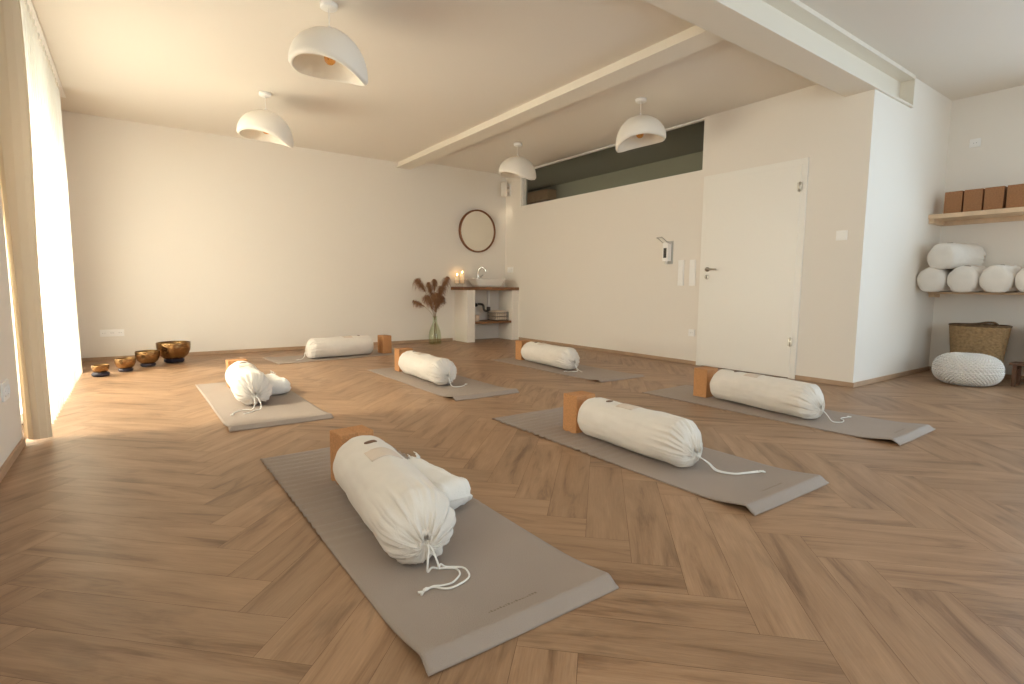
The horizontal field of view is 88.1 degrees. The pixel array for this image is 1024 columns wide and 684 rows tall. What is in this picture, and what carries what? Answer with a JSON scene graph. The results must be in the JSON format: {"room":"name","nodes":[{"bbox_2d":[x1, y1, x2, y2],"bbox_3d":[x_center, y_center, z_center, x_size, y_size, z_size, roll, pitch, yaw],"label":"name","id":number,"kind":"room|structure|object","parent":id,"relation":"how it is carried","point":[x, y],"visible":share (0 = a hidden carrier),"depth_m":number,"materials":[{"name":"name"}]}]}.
{"room":"exercise studio","nodes":[
{"label":"exercise studio","id":0,"kind":"room"},
{"bbox_2d":[0,184,22,467],"bbox_3d":[-1.949,-0.742,1.630,0.160,2.878,10.352,-4,7,-35],"label":"wall","id":1,"kind":"structure","parent":0,"point":[10,414],"depth_m":2.65,"materials":[{"name":"beige paint"}]},
{"bbox_2d":[0,379,9,401],"bbox_3d":[-2.418,0.231,2.528,0.014,0.090,0.140,-4,7,-35],"label":"wall socket","id":2,"kind":"object","parent":1,"relation":"attached to","point":[5,387],"visible":1,"depth_m":2.50,"materials":[{"name":"white plastic"}]},
{"bbox_2d":[3,217,22,423],"bbox_3d":[-3.614,-0.881,3.909,0.070,2.620,3.080,-4,7,-35],"label":"window","id":3,"kind":"structure","parent":1,"relation":"in","point":[14,331],"depth_m":3.53,"materials":[{"name":"white paint"}]},
{"bbox_2d":[0,437,25,482],"bbox_3d":[-0.801,0.810,0.304,0.013,0.042,6.280,-4,7,-35],"label":"baseboard","id":4,"kind":"structure","parent":1,"relation":"attached to","point":[12,457],"depth_m":2.54,"materials":[{"name":"brown wood"}]},
{"bbox_2d":[27,0,65,97],"bbox_3d":[-3.458,-2.257,3.877,0.040,0.014,3.210,-4,7,-35],"label":"rail","id":5,"kind":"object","parent":1,"relation":"attached to","point":[32,9],"depth_m":4.03,"materials":[{"name":"white plastic"}]},
{"bbox_2d":[0,0,52,439],"bbox_3d":[-2.603,-0.798,2.784,0.151,2.658,0.135,-4,7,-38],"label":"curtain","id":6,"kind":"object","parent":5,"relation":"hanging from","point":[16,158],"visible":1,"depth_m":2.77,"materials":[{"name":"fabric"}]},
{"bbox_2d":[20,0,82,423],"bbox_3d":[-3.409,-0.914,3.906,0.075,2.666,2.585,-4,7,-35],"label":"sheer curtain","id":7,"kind":"object","parent":5,"relation":"hanging from","point":[52,211],"visible":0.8,"depth_m":3.78,"materials":[{"name":"white fabric"}]},
{"bbox_2d":[61,111,505,357],"bbox_3d":[-2.502,-1.346,7.463,5.749,2.878,0.160,-4,7,-35],"label":"wall","id":8,"kind":"structure","parent":0,"point":[213,242],"depth_m":6.80,"materials":[{"name":"beige paint"}]},
{"bbox_2d":[100,329,123,336],"bbox_3d":[-4.551,-0.103,6.022,0.213,0.078,0.014,-4,7,-35],"label":"wall socket","id":9,"kind":"object","parent":8,"relation":"attached to","point":[115,332],"visible":1,"depth_m":6.02,"materials":[{"name":"white plastic"}]},
{"bbox_2d":[81,338,452,361],"bbox_3d":[-2.885,0.079,7.237,4.715,0.042,0.013,-4,7,-35],"label":"baseboard","id":10,"kind":"structure","parent":8,"relation":"attached to","point":[443,339],"depth_m":6.85,"materials":[{"name":"brown wood"}]},
{"bbox_2d":[458,209,495,252],"bbox_3d":[-0.565,-1.815,8.671,0.690,0.691,0.070,-4,7,-35],"label":"round mirror","id":11,"kind":"object","parent":8,"relation":"attached to","point":[477,231],"visible":1,"depth_m":8.65,"materials":[{"name":"brown wood"}]},
{"bbox_2d":[396,25,724,169],"bbox_3d":[-0.078,-2.418,5.719,0.222,0.151,5.289,-4,7,-35],"label":"ceiling beam","id":12,"kind":"structure","parent":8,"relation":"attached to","point":[691,40],"depth_m":4.67,"materials":[{"name":"beige paint"}]},
{"bbox_2d":[0,338,1023,683],"bbox_3d":[1.215,0.515,4.037,8.044,0.100,10.432,-4,7,-35],"label":"floor","id":13,"kind":"structure","parent":0,"point":[145,540],"depth_m":1.81,"materials":[{"name":"brown wood"}]},
{"bbox_2d":[91,364,109,376],"bbox_3d":[-3.870,0.269,4.977,0.143,0.108,0.141,-4,7,-35],"label":"bowl","id":14,"kind":"object","parent":13,"relation":"on","point":[99,370],"visible":1,"depth_m":4.93,"materials":[{"name":"brown metal"}]},
{"bbox_2d":[91,371,109,376],"bbox_3d":[-3.870,0.302,4.980,0.143,0.042,0.141,-4,7,-35],"label":"cushion","id":15,"kind":"object","parent":13,"relation":"on","point":[95,373],"depth_m":4.93,"materials":[{"name":"black fabric"}]},
{"bbox_2d":[114,357,135,371],"bbox_3d":[-3.849,0.228,5.270,0.178,0.131,0.178,-4,7,-35],"label":"bowl","id":16,"kind":"object","parent":13,"relation":"on","point":[125,364],"visible":1,"depth_m":5.22,"materials":[{"name":"brown metal"}]},
{"bbox_2d":[118,368,133,371],"bbox_3d":[-3.851,0.275,5.275,0.128,0.036,0.126,-4,7,-35],"label":"cushion","id":17,"kind":"object","parent":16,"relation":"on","point":[120,369],"depth_m":5.23,"materials":[{"name":"black fabric"}]},
{"bbox_2d":[135,350,159,366],"bbox_3d":[-3.851,0.177,5.596,0.222,0.165,0.222,-4,7,-35],"label":"bowl","id":18,"kind":"object","parent":13,"relation":"on","point":[147,358],"visible":1,"depth_m":5.53,"materials":[{"name":"brown metal"}]},
{"bbox_2d":[140,363,155,366],"bbox_3d":[-3.853,0.238,5.604,0.145,0.042,0.143,-4,7,-35],"label":"cushion","id":19,"kind":"object","parent":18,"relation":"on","point":[142,364],"depth_m":5.55,"materials":[{"name":"black fabric"}]},
{"bbox_2d":[156,341,190,362],"bbox_3d":[-3.773,0.115,5.905,0.330,0.227,0.330,-4,7,-35],"label":"bowl","id":20,"kind":"object","parent":13,"relation":"on","point":[171,351],"visible":0.98,"depth_m":5.81,"materials":[{"name":"brown metal"}]},
{"bbox_2d":[164,358,184,362],"bbox_3d":[-3.775,0.202,5.916,0.200,0.052,0.197,-4,7,-35],"label":"cushion","id":21,"kind":"object","parent":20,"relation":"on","point":[167,360],"depth_m":5.84,"materials":[{"name":"black fabric"}]},
{"bbox_2d":[196,382,333,431],"bbox_3d":[-1.956,0.424,4.028,0.612,0.028,1.820,-4,7,-36],"label":"yoga mat","id":22,"kind":"object","parent":13,"relation":"on","point":[289,407],"visible":0.69,"depth_m":3.67,"materials":[{"name":"rubber"}]},
{"bbox_2d":[226,359,236,387],"bbox_3d":[-2.371,0.266,4.485,0.075,0.228,0.118,-4,7,-36],"label":"block","id":23,"kind":"object","parent":22,"relation":"on","point":[229,362],"visible":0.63,"depth_m":4.44,"materials":[{"name":"wood"}]},
{"bbox_2d":[225,361,272,415],"bbox_3d":[-2.014,0.314,4.002,0.304,0.239,1.051,-3,7,-33],"label":"bolster","id":24,"kind":"object","parent":22,"relation":"on","point":[249,385],"visible":1,"depth_m":3.79,"materials":[{"name":"fabric"}]},
{"bbox_2d":[262,370,290,394],"bbox_3d":[-1.961,0.329,4.288,0.230,0.148,0.424,-5,8,-42],"label":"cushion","id":25,"kind":"object","parent":22,"relation":"on","point":[281,385],"visible":0.44,"depth_m":4.17,"materials":[{"name":"white fabric"}]},
{"bbox_2d":[264,348,393,363],"bbox_3d":[-2.100,0.162,6.628,1.750,0.014,0.612,-5,8,-41],"label":"yoga mat","id":26,"kind":"object","parent":13,"relation":"on","point":[287,359],"visible":0.55,"depth_m":6.31,"materials":[{"name":"rubber"}]},
{"bbox_2d":[297,335,373,359],"bbox_3d":[-2.163,0.056,6.452,0.959,0.249,0.270,-5,8,-41],"label":"bolster","id":27,"kind":"object","parent":26,"relation":"on","point":[357,344],"visible":1,"depth_m":6.38,"materials":[{"name":"fabric"}]},
{"bbox_2d":[378,335,380,352],"bbox_3d":[-1.684,0.023,6.911,0.118,0.228,0.075,-5,8,-41],"label":"block","id":28,"kind":"object","parent":26,"relation":"on","point":[379,337],"visible":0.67,"depth_m":6.86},
{"bbox_2d":[380,335,391,353],"bbox_3d":[-1.631,0.029,6.855,0.118,0.228,0.075,-5,8,-41],"label":"block","id":29,"kind":"object","parent":26,"relation":"on","point":[386,347],"visible":1,"depth_m":6.82,"materials":[{"name":"wood"}]},
{"bbox_2d":[260,443,618,676],"bbox_3d":[-0.473,0.634,2.083,0.612,0.032,1.820,-4,7,-36],"label":"yoga mat","id":30,"kind":"object","parent":13,"relation":"on","point":[518,583],"visible":0.59,"depth_m":1.58,"materials":[{"name":"rubber"}]},
{"bbox_2d":[330,428,356,484],"bbox_3d":[-0.737,0.503,2.319,0.075,0.228,0.118,-5,8,-41],"label":"block","id":31,"kind":"object","parent":30,"relation":"on","point":[338,437],"visible":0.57,"depth_m":2.29,"materials":[{"name":"wood"}]},
{"bbox_2d":[347,425,373,435],"bbox_3d":[-0.679,0.499,2.369,0.075,0.228,0.118,-5,8,-41],"label":"block","id":32,"kind":"object","parent":30,"relation":"on","point":[360,430],"visible":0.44,"depth_m":2.33,"materials":[{"name":"wood"}]},
{"bbox_2d":[333,435,469,595],"bbox_3d":[-0.422,0.543,1.884,0.262,0.244,0.932,-3,7,-30],"label":"bolster","id":33,"kind":"object","parent":30,"relation":"on","point":[411,519],"visible":1,"depth_m":1.67,"materials":[{"name":"fabric"}]},
{"bbox_2d":[407,451,472,508],"bbox_3d":[-0.349,0.568,2.153,0.188,0.138,0.421,-5,8,-43],"label":"folded blanket","id":34,"kind":"object","parent":30,"relation":"on","point":[457,489],"visible":0.38,"depth_m":2.04,"materials":[{"name":"white fabric"}]},
{"bbox_2d":[368,367,519,400],"bbox_3d":[-0.721,0.339,4.930,0.612,0.034,1.820,-4,7,-36],"label":"yoga mat","id":35,"kind":"object","parent":13,"relation":"on","point":[473,389],"visible":0.76,"depth_m":4.57,"materials":[{"name":"rubber"}]},
{"bbox_2d":[394,348,405,371],"bbox_3d":[-1.145,0.181,5.418,0.075,0.228,0.118,-4,7,-35],"label":"block","id":36,"kind":"object","parent":35,"relation":"on","point":[397,351],"visible":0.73,"depth_m":5.38,"materials":[{"name":"wood"}]},
{"bbox_2d":[398,351,465,386],"bbox_3d":[-0.750,0.231,4.932,0.316,0.236,0.955,-3,7,-33],"label":"bolster","id":37,"kind":"object","parent":35,"relation":"on","point":[437,370],"visible":1,"depth_m":4.69,"materials":[{"name":"fabric"}]},
{"bbox_2d":[451,287,518,342],"bbox_3d":[-0.436,-0.465,8.688,1.059,0.870,0.412,-4,7,-35],"label":"washstand","id":38,"kind":"object","parent":13,"relation":"on","point":[465,322],"visible":0.88,"depth_m":8.53,"materials":[{"name":"beige paint"}]},
{"bbox_2d":[460,271,463,282],"bbox_3d":[-0.798,-1.015,8.497,0.081,0.257,0.081,-4,7,-35],"label":"candle holder","id":39,"kind":"object","parent":38,"relation":"on","point":[462,273],"visible":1,"depth_m":8.47,"materials":[{"name":"wax"}]},
{"bbox_2d":[477,267,485,277],"bbox_3d":[-0.499,-1.076,8.743,0.169,0.334,0.077,1,6,9],"label":"tap","id":40,"kind":"object","parent":38,"relation":"on","point":[479,267],"visible":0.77,"depth_m":8.72,"materials":[{"name":"silver metal"}]},
{"bbox_2d":[478,290,489,311],"bbox_3d":[-0.474,-0.676,8.753,0.232,0.364,0.105,3,6,21],"label":"trap","id":41,"kind":"object","parent":38,"relation":"attached to","point":[488,291],"visible":1,"depth_m":8.72,"materials":[{"name":"black plastic"}]},
{"bbox_2d":[451,287,518,289],"bbox_3d":[-0.432,-0.873,8.646,1.059,0.050,0.412,-4,7,-35],"label":"countertop","id":42,"kind":"structure","parent":38,"relation":"on","point":[452,288],"depth_m":8.43,"materials":[{"name":"brown wood"}]},
{"bbox_2d":[467,278,505,286],"bbox_3d":[-0.412,-0.962,8.619,0.592,0.134,0.348,-4,7,-35],"label":"basin","id":43,"kind":"object","parent":38,"relation":"on","point":[475,282],"visible":0.99,"depth_m":8.47,"materials":[{"name":"white ceramic"}]},
{"bbox_2d":[475,320,510,323],"bbox_3d":[-0.413,-0.337,8.737,0.720,0.037,0.382,-4,7,-35],"label":"shelf","id":44,"kind":"object","parent":38,"relation":"attached to","point":[480,321],"depth_m":8.63,"materials":[{"name":"brown wood"}]},
{"bbox_2d":[487,312,508,320],"bbox_3d":[-0.235,-0.432,8.841,0.265,0.132,0.245,-4,7,-35],"label":"basket","id":45,"kind":"object","parent":38,"relation":"on","point":[495,316],"visible":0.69,"depth_m":8.76,"materials":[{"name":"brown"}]},
{"bbox_2d":[489,317,506,319],"bbox_3d":[-0.235,-0.399,8.845,0.236,0.050,0.210,-4,7,-35],"label":"folded towel","id":46,"kind":"object","parent":45,"relation":"in","point":[493,318],"visible":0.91,"depth_m":8.77,"materials":[{"name":"beige fabric"}]},
{"bbox_2d":[489,313,506,316],"bbox_3d":[-0.234,-0.450,8.839,0.236,0.050,0.210,-4,7,-35],"label":"folded towel","id":47,"kind":"object","parent":46,"relation":"on","point":[493,315],"visible":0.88,"depth_m":8.76,"materials":[{"name":"beige fabric"}]},
{"bbox_2d":[489,310,506,313],"bbox_3d":[-0.234,-0.502,8.834,0.236,0.050,0.210,-4,7,-35],"label":"folded towel","id":48,"kind":"object","parent":47,"relation":"on","point":[493,311],"visible":0.94,"depth_m":8.77,"materials":[{"name":"beige fabric"}]},
{"bbox_2d":[492,358,644,381],"bbox_3d":[0.533,0.269,5.784,0.612,0.021,1.820,-4,7,-36],"label":"yoga mat","id":49,"kind":"object","parent":13,"relation":"on","point":[590,373],"visible":0.74,"depth_m":5.48,"materials":[{"name":"rubber"}]},
{"bbox_2d":[515,340,525,359],"bbox_3d":[0.106,0.097,6.348,0.075,0.228,0.118,-4,7,-37],"label":"block","id":50,"kind":"object","parent":49,"relation":"on","point":[519,344],"visible":0.86,"depth_m":6.32,"materials":[{"name":"wood"}]},
{"bbox_2d":[521,341,581,371],"bbox_3d":[0.449,0.147,5.843,0.255,0.238,1.013,-3,7,-31],"label":"bolster","id":51,"kind":"object","parent":49,"relation":"on","point":[567,358],"visible":1,"depth_m":5.70,"materials":[{"name":"fabric"}]},
{"bbox_2d":[492,407,828,514],"bbox_3d":[0.647,0.557,2.936,0.612,0.032,1.820,-4,7,-36],"label":"yoga mat","id":52,"kind":"object","parent":13,"relation":"on","point":[761,492],"visible":0.62,"depth_m":2.51,"materials":[{"name":"rubber"}]},
{"bbox_2d":[563,392,585,432],"bbox_3d":[0.373,0.425,3.177,0.075,0.228,0.118,-4,7,-35],"label":"block","id":53,"kind":"object","parent":52,"relation":"on","point":[572,401],"visible":0.87,"depth_m":3.14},
{"bbox_2d":[575,391,594,399],"bbox_3d":[0.436,0.421,3.222,0.075,0.228,0.118,-4,7,-35],"label":"block","id":54,"kind":"object","parent":52,"relation":"on","point":[589,395],"visible":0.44,"depth_m":3.18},
{"bbox_2d":[577,397,765,474],"bbox_3d":[0.745,0.471,2.739,0.335,0.234,0.990,-5,8,-43],"label":"bolster","id":55,"kind":"object","parent":52,"relation":"on","point":[675,440],"visible":1,"depth_m":2.65,"materials":[{"name":"fabric"}]},
{"bbox_2d":[642,385,934,444],"bbox_3d":[1.873,0.472,3.869,0.612,0.031,1.820,-4,7,-37],"label":"yoga mat","id":56,"kind":"object","parent":13,"relation":"on","point":[901,433],"visible":0.64,"depth_m":3.50,"materials":[{"name":"rubber"}]},
{"bbox_2d":[693,367,711,397],"bbox_3d":[1.536,0.324,4.261,0.075,0.228,0.118,-4,7,-37],"label":"block","id":57,"kind":"object","parent":56,"relation":"on","point":[702,376],"visible":0.98,"depth_m":4.23,"materials":[{"name":"wood"}]},
{"bbox_2d":[703,366,717,396],"bbox_3d":[1.597,0.320,4.307,0.075,0.228,0.118,-4,7,-37],"label":"block","id":58,"kind":"object","parent":56,"relation":"on","point":[714,370],"visible":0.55,"depth_m":4.25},
{"bbox_2d":[710,369,850,422],"bbox_3d":[1.929,0.363,3.841,0.435,0.243,0.923,-3,7,-28],"label":"bolster","id":59,"kind":"object","parent":56,"relation":"on","point":[804,400],"visible":1,"depth_m":3.68,"materials":[{"name":"fabric"}]},
{"bbox_2d":[931,352,1004,386],"bbox_3d":[4.281,0.251,4.976,0.528,0.288,0.528,-2,6,-24],"label":"knitted pouf","id":60,"kind":"object","parent":13,"relation":"on","point":[957,368],"visible":1,"depth_m":4.81,"materials":[{"name":"white"}]},
{"bbox_2d":[948,321,1012,362],"bbox_3d":[4.680,0.074,5.324,0.403,0.577,0.493,-4,7,-35],"label":"woven basket","id":61,"kind":"object","parent":13,"relation":"on","point":[990,338],"visible":0.57,"depth_m":5.17,"materials":[{"name":"wicker"}]},
{"bbox_2d":[1009,361,1023,386],"bbox_3d":[4.801,0.315,4.751,0.200,0.215,0.480,-4,7,-35],"label":"step stool","id":62,"kind":"object","parent":13,"relation":"on","point":[1017,366],"visible":1,"depth_m":4.87,"materials":[{"name":"brown wood"}]},
{"bbox_3d":[-1.170,-0.181,8.037,0.196,0.425,0.196,-4,7,-35],"label":"glass bottle vase","id":63,"kind":"object","parent":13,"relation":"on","visible":0},
{"bbox_2d":[412,278,434,333],"bbox_3d":[-1.310,-0.464,7.880,0.377,0.978,0.178,-4,7,-35],"label":"stem","id":64,"kind":"object","parent":63,"relation":"in","point":[418,281],"visible":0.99,"depth_m":7.79,"materials":[{"name":"brown"}]},
{"bbox_2d":[412,300,435,335],"bbox_3d":[-1.317,-0.310,7.916,0.374,0.665,0.122,-4,7,-35],"label":"stem","id":65,"kind":"object","parent":63,"relation":"in","point":[415,302],"visible":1,"depth_m":7.82,"materials":[{"name":"brown"}]},
{"bbox_2d":[421,294,438,342],"bbox_3d":[-1.219,-0.346,7.912,0.300,0.740,0.208,-4,7,-35],"label":"stem","id":66,"kind":"object","parent":63,"relation":"in","point":[426,297],"visible":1,"depth_m":7.86,"materials":[{"name":"brown"}]},
{"bbox_2d":[425,282,435,342],"bbox_3d":[-1.241,-0.444,7.978,0.186,0.921,0.168,-4,7,-35],"label":"stem","id":67,"kind":"object","parent":63,"relation":"in","point":[428,286],"visible":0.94,"depth_m":7.92,"materials":[{"name":"brown"}]},
{"bbox_2d":[431,279,438,292],"bbox_3d":[-1.179,-0.474,8.052,0.130,0.966,0.132,-1,6,-12],"label":"stem","id":68,"kind":"object","parent":63,"relation":"in","point":[434,281],"visible":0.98,"depth_m":7.99,"materials":[{"name":"brown"}]},
{"bbox_2d":[428,292,443,342],"bbox_3d":[-1.148,-0.364,7.943,0.250,0.770,0.261,-4,7,-35],"label":"stem","id":69,"kind":"object","parent":63,"relation":"in","point":[435,296],"visible":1,"depth_m":7.90,"materials":[{"name":"brown"}]},
{"bbox_2d":[434,286,445,342],"bbox_3d":[-1.079,-0.421,8.017,0.233,0.870,0.229,-4,7,-35],"label":"stem","id":70,"kind":"object","parent":63,"relation":"in","point":[441,289],"visible":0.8,"depth_m":7.96,"materials":[{"name":"brown"}]},
{"bbox_2d":[436,296,445,341],"bbox_3d":[-1.089,-0.355,8.114,0.202,0.719,0.208,1,6,1],"label":"stem","id":71,"kind":"object","parent":63,"relation":"in","point":[443,298],"visible":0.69,"depth_m":8.07,"materials":[{"name":"brown"}]},
{"bbox_2d":[435,276,450,339],"bbox_3d":[-1.043,-0.498,8.070,0.273,1.014,0.198,-4,7,-35],"label":"stem","id":72,"kind":"object","parent":63,"relation":"in","point":[447,279],"visible":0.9,"depth_m":8.03,"materials":[{"name":"brown"}]},
{"bbox_2d":[32,0,1023,173],"bbox_3d":[1.241,-2.364,3.741,7.964,0.310,10.352,-4,7,-35],"label":"ceiling","id":73,"kind":"structure","parent":0,"point":[438,70],"depth_m":4.42,"materials":[{"name":"beige paint"}]},
{"bbox_2d":[237,91,293,147],"bbox_3d":[-2.367,-2.127,5.070,0.509,0.497,0.513,0,6,-3],"label":"pendant lamp","id":74,"kind":"object","parent":73,"relation":"hanging from","point":[265,125],"visible":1,"depth_m":4.95,"materials":[{"name":"white plastic"}]},
{"bbox_2d":[288,0,367,85],"bbox_3d":[-1.205,-1.952,3.468,0.509,0.497,0.513,1,6,3],"label":"pendant lamp","id":75,"kind":"object","parent":73,"relation":"hanging from","point":[319,52],"visible":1,"depth_m":3.37,"materials":[{"name":"white paint"}]},
{"bbox_2d":[499,142,535,179],"bbox_3d":[0.069,-2.363,6.989,0.509,0.497,0.513,6,8,43],"label":"pendant lamp","id":76,"kind":"object","parent":73,"relation":"hanging from","point":[517,166],"visible":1,"depth_m":6.82,"materials":[{"name":"white plastic"}]},
{"bbox_2d":[616,97,665,152],"bbox_3d":[1.296,-2.180,5.307,0.509,0.497,0.513,3,6,20],"label":"pendant lamp","id":77,"kind":"object","parent":73,"relation":"hanging from","point":[638,131],"visible":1,"depth_m":5.19,"materials":[{"name":"ceramic"}]},
{"bbox_2d":[527,121,703,191],"bbox_3d":[1.697,-2.702,7.649,1.226,0.070,6.412,-4,7,-35],"label":"ceiling","id":78,"kind":"structure","parent":0,"point":[689,139],"depth_m":7.75,"materials":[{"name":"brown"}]},
{"bbox_2d":[505,84,848,378],"bbox_3d":[1.640,-1.340,7.757,1.336,2.878,6.412,-4,7,-35],"label":"wall","id":79,"kind":"structure","parent":0,"point":[589,269],"depth_m":6.49,"materials":[{"name":"beige paint"}]},
{"bbox_2d":[501,182,510,196],"bbox_3d":[-0.107,-2.541,8.814,0.162,0.230,0.104,-4,7,-35],"label":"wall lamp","id":80,"kind":"object","parent":79,"relation":"attached to","point":[505,188],"visible":1,"depth_m":8.77,"materials":[{"name":"white plastic"}]},
{"bbox_2d":[507,267,512,272],"bbox_3d":[-0.029,-1.222,8.952,0.014,0.090,0.160,-4,7,-35],"label":"wall socket","id":81,"kind":"object","parent":79,"relation":"attached to","point":[509,269],"visible":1,"depth_m":8.96,"materials":[{"name":"white plastic"}]},
{"bbox_2d":[520,117,704,206],"bbox_3d":[1.158,-2.346,7.264,0.085,0.568,3.425,-4,7,-35],"label":"window","id":82,"kind":"structure","parent":79,"relation":"in","point":[523,181],"depth_m":7.68,"materials":[{"name":"white paint"}]},
{"bbox_2d":[656,237,672,263],"bbox_3d":[1.791,-1.076,6.236,0.206,0.306,0.105,-4,7,-35],"label":"soap dispenser","id":83,"kind":"object","parent":79,"relation":"attached to","point":[667,255],"visible":1,"depth_m":6.25,"materials":[{"name":"grey plastic"}]},
{"bbox_2d":[677,260,684,285],"bbox_3d":[1.974,-0.805,6.170,0.013,0.291,0.084,-4,7,-35],"label":"light switch","id":84,"kind":"object","parent":79,"relation":"attached to","point":[680,262],"visible":1,"depth_m":6.17,"materials":[{"name":"white plastic"}]},
{"bbox_2d":[519,337,853,387],"bbox_3d":[1.591,0.164,6.796,0.013,0.042,5.075,-4,7,-35],"label":"baseboard","id":85,"kind":"structure","parent":79,"relation":"attached to","point":[798,377],"depth_m":6.52,"materials":[{"name":"brown wood"}]},
{"bbox_2d":[688,329,694,335],"bbox_3d":[2.068,-0.106,6.100,0.014,0.080,0.080,-4,7,-35],"label":"wall socket","id":86,"kind":"object","parent":79,"relation":"attached to","point":[691,332],"visible":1,"depth_m":6.10,"materials":[{"name":"white plastic"}]},
{"bbox_2d":[689,260,695,285],"bbox_3d":[2.065,-0.788,6.043,0.013,0.284,0.084,-4,7,-35],"label":"light switch","id":87,"kind":"object","parent":79,"relation":"attached to","point":[692,270],"visible":1,"depth_m":6.04,"materials":[{"name":"white plastic"}]},
{"bbox_2d":[696,157,808,378],"bbox_3d":[2.466,-0.734,5.524,0.187,2.103,1.118,-4,7,-35],"label":"door","id":88,"kind":"structure","parent":79,"relation":"in","point":[752,236],"depth_m":5.44,"materials":[{"name":"white paint"}]},
{"bbox_2d":[644,0,915,107],"bbox_3d":[1.012,-2.173,3.139,6.555,0.288,0.256,-4,7,-35],"label":"beam","id":89,"kind":"structure","parent":79,"relation":"attached to","point":[789,34],"depth_m":3.89,"materials":[{"name":"beige paint"}]},
{"bbox_2d":[836,230,847,240],"bbox_3d":[2.965,-0.959,4.761,0.013,0.087,0.092,-4,7,-35],"label":"wall thermostat","id":90,"kind":"object","parent":79,"relation":"attached to","point":[840,235],"visible":1,"depth_m":4.75,"materials":[{"name":"white plastic"}]},
{"bbox_2d":[829,78,951,382],"bbox_3d":[3.773,-1.065,5.263,1.895,2.878,0.250,-4,7,-35],"label":"wall","id":91,"kind":"structure","parent":0,"point":[895,164],"depth_m":4.92,"materials":[{"name":"beige paint"}]},
{"bbox_2d":[854,366,929,386],"bbox_3d":[3.837,0.338,5.300,1.895,0.042,0.013,-4,7,-35],"label":"baseboard","id":92,"kind":"structure","parent":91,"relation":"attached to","point":[891,376],"depth_m":5.21,"materials":[{"name":"brown wood"}]},
{"bbox_2d":[929,85,1023,375],"bbox_3d":[5.988,-0.909,3.936,0.160,2.878,4.898,-4,7,-35],"label":"wall","id":93,"kind":"structure","parent":0,"point":[996,117],"depth_m":5.37,"materials":[{"name":"beige paint"}]},
{"bbox_2d":[969,138,980,147],"bbox_3d":[4.750,-2.042,5.427,0.014,0.085,0.090,-4,7,-35],"label":"wall socket","id":94,"kind":"object","parent":93,"relation":"attached to","point":[976,142],"visible":1,"depth_m":5.42,"materials":[{"name":"white plastic"}]},
{"bbox_2d":[928,207,1023,225],"bbox_3d":[5.048,-1.187,4.751,0.399,0.088,2.038,-4,7,-35],"label":"wall shelf","id":95,"kind":"object","parent":93,"relation":"attached to","point":[1016,213],"visible":1,"depth_m":5.28,"materials":[{"name":"brown wood"}]},
{"bbox_2d":[943,191,964,213],"bbox_3d":[4.520,-1.414,5.397,0.150,0.222,0.143,-4,7,-35],"label":"block","id":96,"kind":"object","parent":95,"relation":"on","point":[953,201],"visible":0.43,"depth_m":5.34,"materials":[{"name":"wood"}]},
{"bbox_2d":[963,188,984,211],"bbox_3d":[4.611,-1.400,5.271,0.150,0.222,0.143,-4,7,-36],"label":"block","id":97,"kind":"object","parent":95,"relation":"on","point":[973,198],"visible":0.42,"depth_m":5.22,"materials":[{"name":"wood"}]},
{"bbox_2d":[983,186,1007,209],"bbox_3d":[4.702,-1.386,5.143,0.150,0.222,0.143,-4,7,-35],"label":"block","id":98,"kind":"object","parent":95,"relation":"on","point":[994,197],"visible":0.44,"depth_m":5.09,"materials":[{"name":"wood"}]},
{"bbox_2d":[1006,184,1023,207],"bbox_3d":[4.798,-1.371,5.010,0.150,0.222,0.143,-4,7,-35],"label":"block","id":99,"kind":"object","parent":95,"relation":"on","point":[1015,193],"visible":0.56,"depth_m":4.97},
{"bbox_2d":[928,292,1023,296],"bbox_3d":[5.114,-0.423,4.882,0.219,0.057,2.038,-4,7,-35],"label":"wall shelf","id":100,"kind":"object","parent":93,"relation":"attached to","point":[931,294],"visible":0.89,"depth_m":5.35,"materials":[{"name":"brown wood"}]},
{"bbox_2d":[917,267,952,291],"bbox_3d":[4.428,-0.654,5.471,0.635,0.275,0.255,-4,7,-34],"label":"bolster","id":101,"kind":"object","parent":100,"relation":"on","point":[930,279],"visible":0.57,"depth_m":5.28,"materials":[{"name":"fabric"}]},
{"bbox_2d":[927,243,985,268],"bbox_3d":[4.481,-0.865,5.322,0.632,0.274,0.256,-2,6,-24],"label":"bolster","id":102,"kind":"object","parent":101,"relation":"on","point":[943,255],"visible":0.88,"depth_m":5.20,"materials":[{"name":"fabric"}]},
{"bbox_2d":[947,265,987,291],"bbox_3d":[4.571,-0.630,5.269,0.632,0.273,0.254,-4,7,-35],"label":"bolster","id":103,"kind":"object","parent":100,"relation":"on","point":[962,278],"visible":0.79,"depth_m":5.09,"materials":[{"name":"fabric"}]},
{"bbox_2d":[979,264,1022,292],"bbox_3d":[4.716,-0.612,5.069,0.635,0.280,0.253,-4,7,-36],"label":"bolster","id":104,"kind":"object","parent":100,"relation":"on","point":[995,278],"visible":0.88,"depth_m":4.89,"materials":[{"name":"fabric"}]},
{"bbox_2d":[1015,268,1023,291],"bbox_3d":[4.862,-0.586,4.865,0.634,0.271,0.252,-4,7,-35],"label":"bolster","id":105,"kind":"object","parent":100,"relation":"on","point":[1019,279],"visible":1,"depth_m":4.76,"materials":[{"name":"fabric"}]},
{"bbox_2d":[929,366,1023,379],"bbox_3d":[5.921,0.489,4.008,0.013,0.042,4.525,-4,7,-35],"label":"baseboard","id":106,"kind":"structure","parent":93,"relation":"attached to","point":[1008,376],"depth_m":5.31,"materials":[{"name":"brown wood"}]},
{"bbox_3d":[1.672,0.109,7.938,1.226,0.079,6.412,-4,7,-35],"label":"floor","id":107,"kind":"structure","parent":0,"visible":0},
{"bbox_2d":[527,189,555,204],"bbox_3d":[0.468,-1.508,10.167,0.220,2.660,0.860,-4,7,-35],"label":"tall cabinet","id":108,"kind":"object","parent":107,"relation":"on","point":[544,195],"visible":0.04,"depth_m":9.78,"materials":[{"name":"brown wood"}]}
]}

